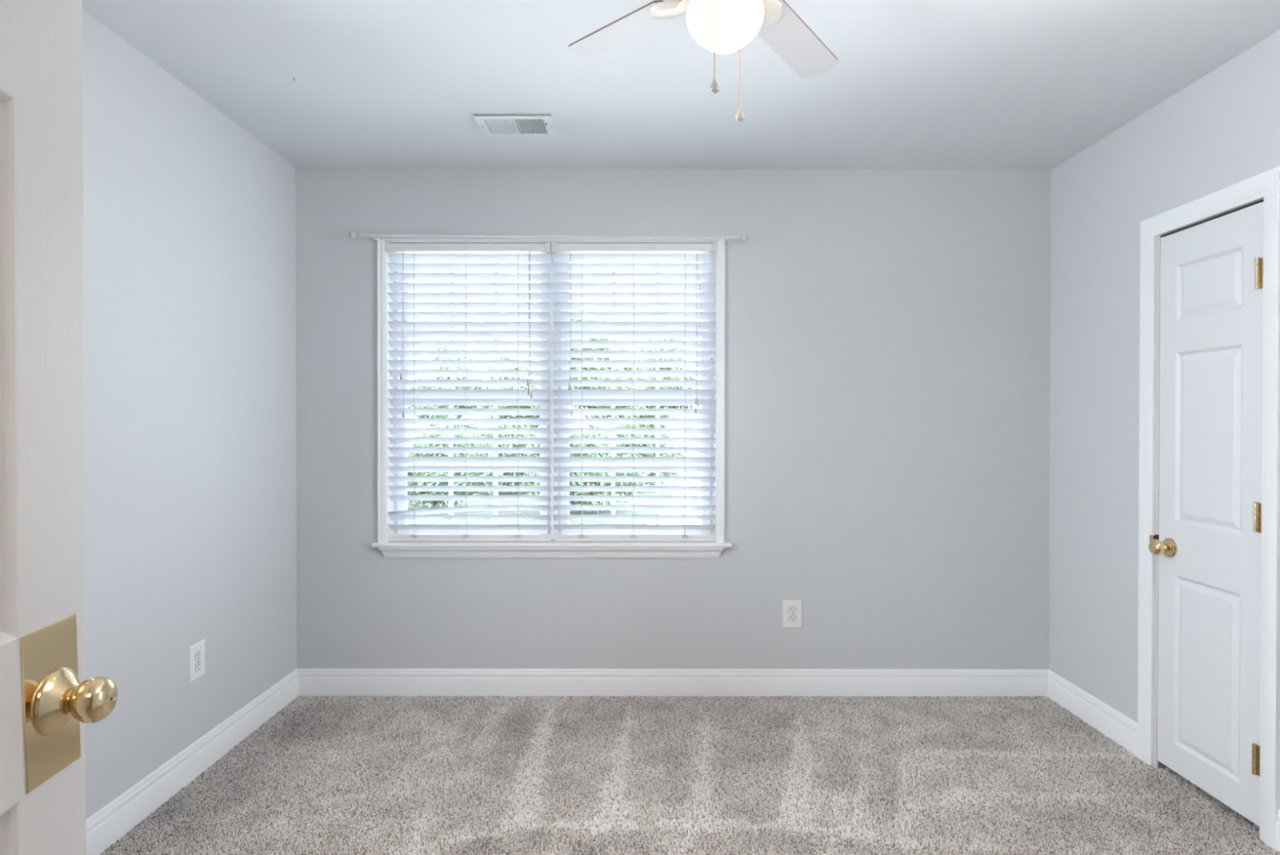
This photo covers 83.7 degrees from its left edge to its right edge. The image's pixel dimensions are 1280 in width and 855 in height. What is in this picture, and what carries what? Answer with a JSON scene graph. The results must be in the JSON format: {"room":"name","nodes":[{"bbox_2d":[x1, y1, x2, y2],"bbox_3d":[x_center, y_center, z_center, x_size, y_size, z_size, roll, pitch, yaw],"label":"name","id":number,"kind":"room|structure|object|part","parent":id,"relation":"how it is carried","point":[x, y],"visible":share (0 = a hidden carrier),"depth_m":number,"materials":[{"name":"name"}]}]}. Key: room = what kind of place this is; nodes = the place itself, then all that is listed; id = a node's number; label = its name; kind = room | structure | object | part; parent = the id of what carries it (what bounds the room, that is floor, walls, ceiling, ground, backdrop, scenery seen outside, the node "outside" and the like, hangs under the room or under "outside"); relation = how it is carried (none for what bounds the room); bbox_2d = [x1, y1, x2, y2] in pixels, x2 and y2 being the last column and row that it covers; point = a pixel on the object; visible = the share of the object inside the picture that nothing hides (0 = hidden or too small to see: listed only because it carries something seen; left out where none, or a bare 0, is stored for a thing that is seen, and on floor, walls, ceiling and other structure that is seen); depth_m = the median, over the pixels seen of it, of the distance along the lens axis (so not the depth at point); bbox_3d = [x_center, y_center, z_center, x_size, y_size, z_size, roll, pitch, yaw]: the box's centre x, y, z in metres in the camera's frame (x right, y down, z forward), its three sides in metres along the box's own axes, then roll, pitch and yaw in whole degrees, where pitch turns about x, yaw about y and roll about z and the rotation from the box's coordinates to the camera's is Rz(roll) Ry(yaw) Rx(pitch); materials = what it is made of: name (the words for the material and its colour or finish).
{"room":"empty bedroom","nodes":[
{"label":"empty bedroom","id":0,"kind":"room"},
{"bbox_2d":[82,8,296,818],"bbox_3d":[-1.650,0.029,0.776,0.120,2.470,5.051,0,0,0],"label":"wall","id":1,"kind":"structure","parent":0,"point":[189,217],"depth_m":2.47,"materials":[{"name":"grey paint"}]},
{"bbox_2d":[85,668,297,854],"bbox_3d":[-1.584,1.192,1.659,0.014,0.130,3.301,0,0,0],"label":"baseboard","id":2,"kind":"structure","parent":1,"relation":"attached to","point":[112,821],"depth_m":2.45,"materials":[{"name":"white paint"}]},
{"bbox_2d":[188,639,204,683],"bbox_3d":[-1.586,0.836,2.562,0.008,0.129,0.088,0,0,0],"label":"wall outlet","id":3,"kind":"object","parent":1,"relation":"attached to","point":[196,651],"visible":1,"depth_m":2.55,"materials":[{"name":"white plastic"}]},
{"bbox_2d":[195,661,201,671],"bbox_3d":[-1.584,0.856,2.562,0.003,0.029,0.036,0,0,0],"label":"receptacle","id":4,"kind":"object","parent":3,"relation":"attached to","point":[197,664],"depth_m":2.56,"materials":[{"name":"white plastic"}]},
{"bbox_2d":[195,650,201,660],"bbox_3d":[-1.584,0.817,2.562,0.003,0.029,0.036,0,0,0],"label":"receptacle","id":5,"kind":"object","parent":3,"relation":"attached to","point":[197,653],"depth_m":2.56,"materials":[{"name":"white plastic"}]},
{"bbox_2d":[295,167,1051,668],"bbox_3d":[0.152,0.013,3.376,3.723,2.470,0.150,0,0,0],"label":"wall","id":6,"kind":"structure","parent":0,"point":[887,332],"depth_m":3.30,"materials":[{"name":"grey paint"}]},
{"bbox_2d":[348,231,748,257],"bbox_3d":[-0.412,-0.833,3.251,1.802,0.102,0.088,0,0,0],"label":"curtain rod","id":7,"kind":"object","parent":6,"relation":"attached to","point":[744,237],"visible":1,"depth_m":3.22,"materials":[{"name":"white metal"}]},
{"bbox_2d":[377,238,724,557],"bbox_3d":[-0.409,-0.135,3.360,1.598,1.470,0.180,0,0,0],"label":"window","id":8,"kind":"structure","parent":6,"relation":"in","point":[397,504],"depth_m":3.29,"materials":[{"name":"white plastic"}]},
{"bbox_2d":[384,242,551,541],"bbox_3d":[-0.797,-0.162,3.327,0.770,1.381,0.066,0,0,0],"label":"window blind","id":9,"kind":"object","parent":8,"relation":"attached to","point":[465,262],"visible":1,"depth_m":3.33,"materials":[{"name":"white plastic"}]},
{"bbox_3d":[-1.048,-0.149,3.336,0.004,1.331,0.048,0,0,-2],"label":"ladder cord","id":10,"kind":"part","parent":9,"relation":"part of","materials":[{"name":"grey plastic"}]},
{"bbox_3d":[-0.807,-0.149,3.336,0.004,1.331,0.048,0,0,-2],"label":"ladder cord","id":11,"kind":"part","parent":9,"relation":"part of","materials":[{"name":"white fabric"}]},
{"bbox_3d":[-0.796,0.513,3.327,0.758,0.033,0.016,0,0,0],"label":"rail","id":12,"kind":"part","parent":9,"relation":"part of","materials":[{"name":"white plastic"}]},
{"bbox_3d":[-0.565,-0.148,3.336,0.004,1.331,0.048,0,0,-2],"label":"ladder cord","id":13,"kind":"part","parent":9,"relation":"part of","materials":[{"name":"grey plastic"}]},
{"bbox_3d":[-0.515,-0.516,3.303,0.011,0.593,0.002,0,0,0],"label":"lift cord","id":14,"kind":"part","parent":9,"relation":"part of","materials":[{"name":"white fabric"}]},
{"bbox_3d":[-0.513,-0.506,3.303,0.007,0.613,0.002,0,0,0],"label":"lift cord","id":15,"kind":"part","parent":9,"relation":"part of","materials":[{"name":"white fabric"}]},
{"bbox_3d":[-0.505,-0.489,3.303,0.017,0.647,0.002,0,0,0],"label":"lift cord","id":16,"kind":"part","parent":9,"relation":"part of","materials":[{"name":"white fabric"}]},
{"bbox_3d":[-0.796,0.181,3.405,0.706,0.667,0.024,0,0,0],"label":"sash","id":17,"kind":"part","parent":8,"relation":"part of","materials":[{"name":"glass"}]},
{"bbox_3d":[-0.795,-0.486,3.427,0.706,0.730,0.024,0,0,0],"label":"sash","id":18,"kind":"part","parent":8,"relation":"part of","materials":[{"name":"white plastic"}]},
{"bbox_2d":[551,253,714,539],"bbox_3d":[-0.034,-0.163,3.415,0.772,1.387,0.070,0,0,0],"label":"window","id":19,"kind":"structure","parent":8,"relation":"attached to","point":[558,473],"depth_m":3.40,"materials":[{"name":"white plastic"}]},
{"bbox_3d":[-0.022,0.181,3.405,0.702,0.667,0.024,0,0,0],"label":"sash","id":20,"kind":"part","parent":19,"relation":"part of","materials":[{"name":"glass"}]},
{"bbox_3d":[-0.021,-0.486,3.427,0.702,0.730,0.024,0,0,0],"label":"sash","id":21,"kind":"part","parent":19,"relation":"part of","materials":[{"name":"white plastic"}]},
{"bbox_2d":[551,242,717,541],"bbox_3d":[-0.025,-0.161,3.327,0.772,1.381,0.066,0,0,0],"label":"window blind","id":22,"kind":"object","parent":8,"relation":"attached to","point":[685,262],"visible":0.98,"depth_m":3.33,"materials":[{"name":"white plastic"}]},
{"bbox_3d":[-0.325,-0.507,3.305,0.005,0.613,0.002,0,0,0],"label":"tilt cord","id":23,"kind":"part","parent":22,"relation":"part of","materials":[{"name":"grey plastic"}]},
{"bbox_3d":[-0.318,-0.444,3.305,0.004,0.739,0.002,0,0,0],"label":"tilt cord","id":24,"kind":"part","parent":22,"relation":"part of","materials":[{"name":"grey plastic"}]},
{"bbox_3d":[-0.270,-0.148,3.336,0.004,1.332,0.048,0,0,-2],"label":"ladder cord","id":25,"kind":"part","parent":22,"relation":"part of","materials":[{"name":"white fabric"}]},
{"bbox_3d":[-0.030,-0.148,3.336,0.004,1.332,0.048,0,0,-2],"label":"ladder cord","id":26,"kind":"part","parent":22,"relation":"part of","materials":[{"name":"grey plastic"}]},
{"bbox_3d":[-0.024,0.513,3.326,0.759,0.034,0.016,0,0,0],"label":"rail","id":27,"kind":"part","parent":22,"relation":"part of","materials":[{"name":"white plastic"}]},
{"bbox_3d":[0.209,-0.148,3.336,0.004,1.332,0.048,0,0,-2],"label":"ladder cord","id":28,"kind":"part","parent":22,"relation":"part of","materials":[{"name":"white fabric"}]},
{"bbox_3d":[0.273,-0.464,3.303,0.024,0.698,0.002,0,0,0],"label":"lift cord","id":29,"kind":"part","parent":22,"relation":"part of","materials":[{"name":"white fabric"}]},
{"bbox_2d":[371,539,731,547],"bbox_3d":[-0.405,0.540,3.362,1.647,0.019,0.186,0,0,0],"label":"window sill","id":30,"kind":"structure","parent":6,"relation":"attached to","point":[551,544],"depth_m":3.27,"materials":[{"name":"white paint"}]},
{"bbox_2d":[297,668,1048,697],"bbox_3d":[0.151,1.183,3.302,3.483,0.130,0.014,0,0,0],"label":"baseboard","id":31,"kind":"structure","parent":6,"relation":"attached to","point":[837,682],"depth_m":3.30,"materials":[{"name":"white paint"}]},
{"bbox_2d":[782,600,802,627],"bbox_3d":[0.706,0.863,3.303,0.088,0.129,0.008,0,0,0],"label":"wall outlet","id":32,"kind":"object","parent":6,"relation":"attached to","point":[792,609],"visible":1,"depth_m":3.30,"materials":[{"name":"white plastic"}]},
{"bbox_2d":[788,615,796,621],"bbox_3d":[0.706,0.882,3.300,0.036,0.029,0.003,0,0,0],"label":"receptacle","id":33,"kind":"object","parent":32,"relation":"attached to","point":[791,618],"depth_m":3.30,"materials":[{"name":"white plastic"}]},
{"bbox_2d":[788,606,796,613],"bbox_3d":[0.706,0.843,3.300,0.036,0.029,0.003,0,0,0],"label":"receptacle","id":34,"kind":"object","parent":32,"relation":"attached to","point":[791,609],"depth_m":3.30,"materials":[{"name":"white plastic"}]},
{"bbox_2d":[82,0,1279,170],"bbox_3d":[0.423,-1.250,0.767,4.943,0.167,5.451,0,0,0],"label":"ceiling","id":35,"kind":"structure","parent":0,"point":[913,84],"depth_m":2.42,"materials":[{"name":"white paint"}]},
{"bbox_2d":[473,114,557,136],"bbox_3d":[-0.486,-1.256,2.819,0.297,0.152,0.203,0,0,0],"label":"ceiling vent","id":36,"kind":"object","parent":35,"relation":"in","point":[488,125],"visible":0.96,"depth_m":2.82,"materials":[{"name":"white metal"}]},
{"bbox_2d":[568,0,837,121],"bbox_3d":[0.160,-0.942,1.603,0.841,0.478,0.901,0,0,0],"label":"ceiling fan","id":37,"kind":"object","parent":35,"relation":"hanging from","point":[718,26],"visible":1,"depth_m":1.76,"materials":[{"name":"beige metal"}]},
{"bbox_3d":[-0.047,-1.035,1.868,0.108,0.048,0.382,0,1,-42],"label":"blade","id":38,"kind":"part","parent":37,"relation":"part of","materials":[{"name":"grey wood"}]},
{"bbox_3d":[0.156,-0.867,1.499,0.004,0.270,0.003,0,1,-45],"label":"pull chain","id":39,"kind":"part","parent":37,"relation":"part of","materials":[{"name":"beige"}]},
{"bbox_3d":[0.191,-0.909,1.604,0.173,0.126,0.173,0,0,0],"label":"lamp globe","id":40,"kind":"part","parent":37,"relation":"part of","materials":[{"name":"white glass"}]},
{"bbox_3d":[0.238,-0.882,1.699,0.004,0.242,0.003,0,0,15],"label":"pull chain","id":41,"kind":"part","parent":37,"relation":"part of","materials":[{"name":"beige"}]},
{"bbox_3d":[0.408,-1.014,1.885,0.108,0.031,0.382,0,0,38],"label":"blade","id":42,"kind":"part","parent":37,"relation":"part of","materials":[{"name":"grey wood"}]},
{"bbox_2d":[191,702,1244,854],"bbox_3d":[0.371,1.325,0.754,4.843,0.120,5.391,0,0,0],"label":"floor","id":43,"kind":"structure","parent":0,"point":[715,703],"depth_m":2.25,"materials":[{"name":"grey carpet"}]},
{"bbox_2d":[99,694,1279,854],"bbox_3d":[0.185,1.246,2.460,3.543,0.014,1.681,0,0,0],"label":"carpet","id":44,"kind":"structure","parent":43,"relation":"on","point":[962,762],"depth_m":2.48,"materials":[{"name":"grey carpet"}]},
{"bbox_2d":[1048,30,1279,759],"bbox_3d":[1.953,0.031,0.775,0.120,2.470,5.051,0,0,0],"label":"wall","id":45,"kind":"structure","parent":0,"point":[1221,131],"depth_m":2.87,"materials":[{"name":"grey paint"}]},
{"bbox_2d":[1047,669,1137,755],"bbox_3d":[1.886,1.186,3.002,0.014,0.130,0.614,0,0,0],"label":"baseboard","id":46,"kind":"structure","parent":45,"relation":"attached to","point":[1115,725],"depth_m":2.96,"materials":[{"name":"white paint"}]},
{"bbox_2d":[1148,201,1263,826],"bbox_3d":[1.882,0.266,2.389,0.101,1.909,0.445,0,0,0],"label":"door","id":47,"kind":"structure","parent":45,"relation":"in","point":[1208,547],"depth_m":2.36,"materials":[{"name":"white paint"}]},
{"bbox_3d":[1.851,0.429,2.557,0.039,0.058,0.058,0,0,0],"label":"knob","id":48,"kind":"part","parent":47,"relation":"part of","materials":[{"name":"gold metal"}]},
{"bbox_2d":[1137,165,1279,848],"bbox_3d":[1.944,0.243,2.397,0.138,2.025,0.583,0,0,0],"label":"door frame","id":49,"kind":"structure","parent":45,"relation":"attached to","point":[1266,184],"depth_m":2.24,"materials":[{"name":"white paint"}]},
{"bbox_3d":[1.886,0.423,2.629,0.016,0.056,0.014,0,0,0],"label":"strike plate","id":50,"kind":"part","parent":49,"relation":"part of","materials":[{"name":"gold metal"}]},
{"bbox_2d":[1275,808,1279,851],"bbox_3d":[1.885,1.199,1.060,0.014,0.130,2.104,0,0,0],"label":"baseboard","id":51,"kind":"structure","parent":45,"relation":"attached to","point":[1277,822],"depth_m":2.10,"materials":[{"name":"white paint"}]},
{"bbox_3d":[0.151,0.036,-0.060,3.483,2.470,0.120,0,0,0],"label":"wall","id":52,"kind":"structure","parent":0,"visible":0},
{"bbox_2d":[0,0,117,854],"bbox_3d":[-0.627,0.244,0.450,0.097,2.016,0.900,0,0,-7],"label":"door","id":53,"kind":"structure","parent":52,"relation":"in","point":[46,700],"depth_m":0.82,"materials":[{"name":"white paint"}]},
{"bbox_3d":[-0.687,0.319,0.836,0.002,0.180,0.100,0,0,-7],"label":"reinforcer plate","id":54,"kind":"part","parent":53,"relation":"part of","materials":[{"name":"gold metal"}]},
{"bbox_3d":[-0.647,0.322,0.846,0.040,0.052,0.052,0,0,0],"label":"knob","id":55,"kind":"part","parent":53,"relation":"part of","materials":[{"name":"gold metal"}]},
{"label":"outside","id":56,"kind":"structure","parent":0,"visible":0},
{"bbox_2d":[407,434,702,524],"bbox_3d":[0.012,1.540,56.747,120.000,0.200,106.529,0,0,0],"label":"ground","id":57,"kind":"structure","parent":56,"point":[464,503],"depth_m":15.61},
{"bbox_2d":[406,347,488,427],"bbox_3d":[-8.087,-1.010,30.014,3.815,5.256,2.983,0,0,-14],"label":"leafy tree","id":58,"kind":"object","parent":57,"relation":"on","point":[438,348],"visible":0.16,"depth_m":29.47,"materials":[{"name":"green plant"}]},
{"bbox_2d":[407,424,502,508],"bbox_3d":[-4.286,0.823,15.018,2.775,1.843,1.846,0,0,0],"label":"shrub","id":59,"kind":"object","parent":57,"relation":"on","point":[435,504],"visible":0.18,"depth_m":14.78,"materials":[{"name":"green plant"}]},
{"bbox_3d":[-4.190,1.205,15.007,0.830,1.063,0.873,0,0,0],"label":"stem","id":60,"kind":"part","parent":59,"relation":"part of","materials":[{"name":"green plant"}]},
{"bbox_2d":[444,424,485,454],"bbox_3d":[-5.374,0.692,22.802,2.007,2.004,3.016,0,0,-13],"label":"shrub","id":61,"kind":"object","parent":57,"relation":"on","point":[454,425],"visible":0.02,"depth_m":22.52,"materials":[{"name":"green plant"}]},
{"bbox_2d":[470,417,539,493],"bbox_3d":[-3.326,0.722,18.512,2.007,2.004,3.016,0,0,38],"label":"shrub","id":62,"kind":"object","parent":57,"relation":"on","point":[521,473],"visible":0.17,"depth_m":18.11,"materials":[{"name":"green plant"}]},
{"bbox_2d":[476,357,540,427],"bbox_3d":[-4.794,-0.642,27.482,2.587,4.559,3.309,0,0,2],"label":"leafy tree","id":63,"kind":"object","parent":57,"relation":"on","point":[500,358],"visible":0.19,"depth_m":26.91,"materials":[{"name":"green plant"}]},
{"bbox_2d":[523,424,649,513],"bbox_3d":[-1.050,0.829,14.497,2.775,1.843,1.846,0,0,-26],"label":"shrub","id":64,"kind":"object","parent":57,"relation":"on","point":[533,473],"visible":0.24,"depth_m":14.05,"materials":[{"name":"green plant"}]},
{"bbox_3d":[-1.142,1.211,14.469,0.830,1.063,0.873,0,0,-26],"label":"stem","id":65,"kind":"part","parent":64,"relation":"part of","materials":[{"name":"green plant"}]},
{"bbox_2d":[568,310,649,435],"bbox_3d":[-1.557,-1.295,25.462,4.284,5.900,3.347,0,0,18],"label":"leafy tree","id":66,"kind":"object","parent":57,"relation":"on","point":[572,348],"visible":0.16,"depth_m":24.71,"materials":[{"name":"green plant"}]},
{"bbox_2d":[590,424,684,485],"bbox_3d":[-0.179,0.757,19.494,2.896,1.924,1.927,0,0,25],"label":"shrub","id":67,"kind":"object","parent":57,"relation":"on","point":[622,425],"visible":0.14,"depth_m":19.03,"materials":[{"name":"green plant"}]},
{"bbox_2d":[610,414,671,444],"bbox_3d":[0.020,-0.066,37.999,3.372,3.366,5.067,0,0,12],"label":"shrub","id":68,"kind":"object","parent":57,"relation":"on","point":[641,425],"visible":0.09,"depth_m":36.84,"materials":[{"name":"green plant"}]},
{"bbox_2d":[632,338,701,437],"bbox_3d":[0.822,-1.337,31.996,3.347,5.900,4.284,0,0,33],"label":"leafy tree","id":69,"kind":"object","parent":57,"relation":"on","point":[638,358],"visible":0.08,"depth_m":31.49,"materials":[{"name":"green plant"}]},
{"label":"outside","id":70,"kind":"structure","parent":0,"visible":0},
{"bbox_2d":[647,471,702,524],"bbox_3d":[2.173,1.678,19.939,4.253,0.020,17.479,0,0,15],"label":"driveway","id":71,"kind":"structure","parent":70,"point":[686,483],"depth_m":15.78,"materials":[{"name":"concrete"}]}
]}

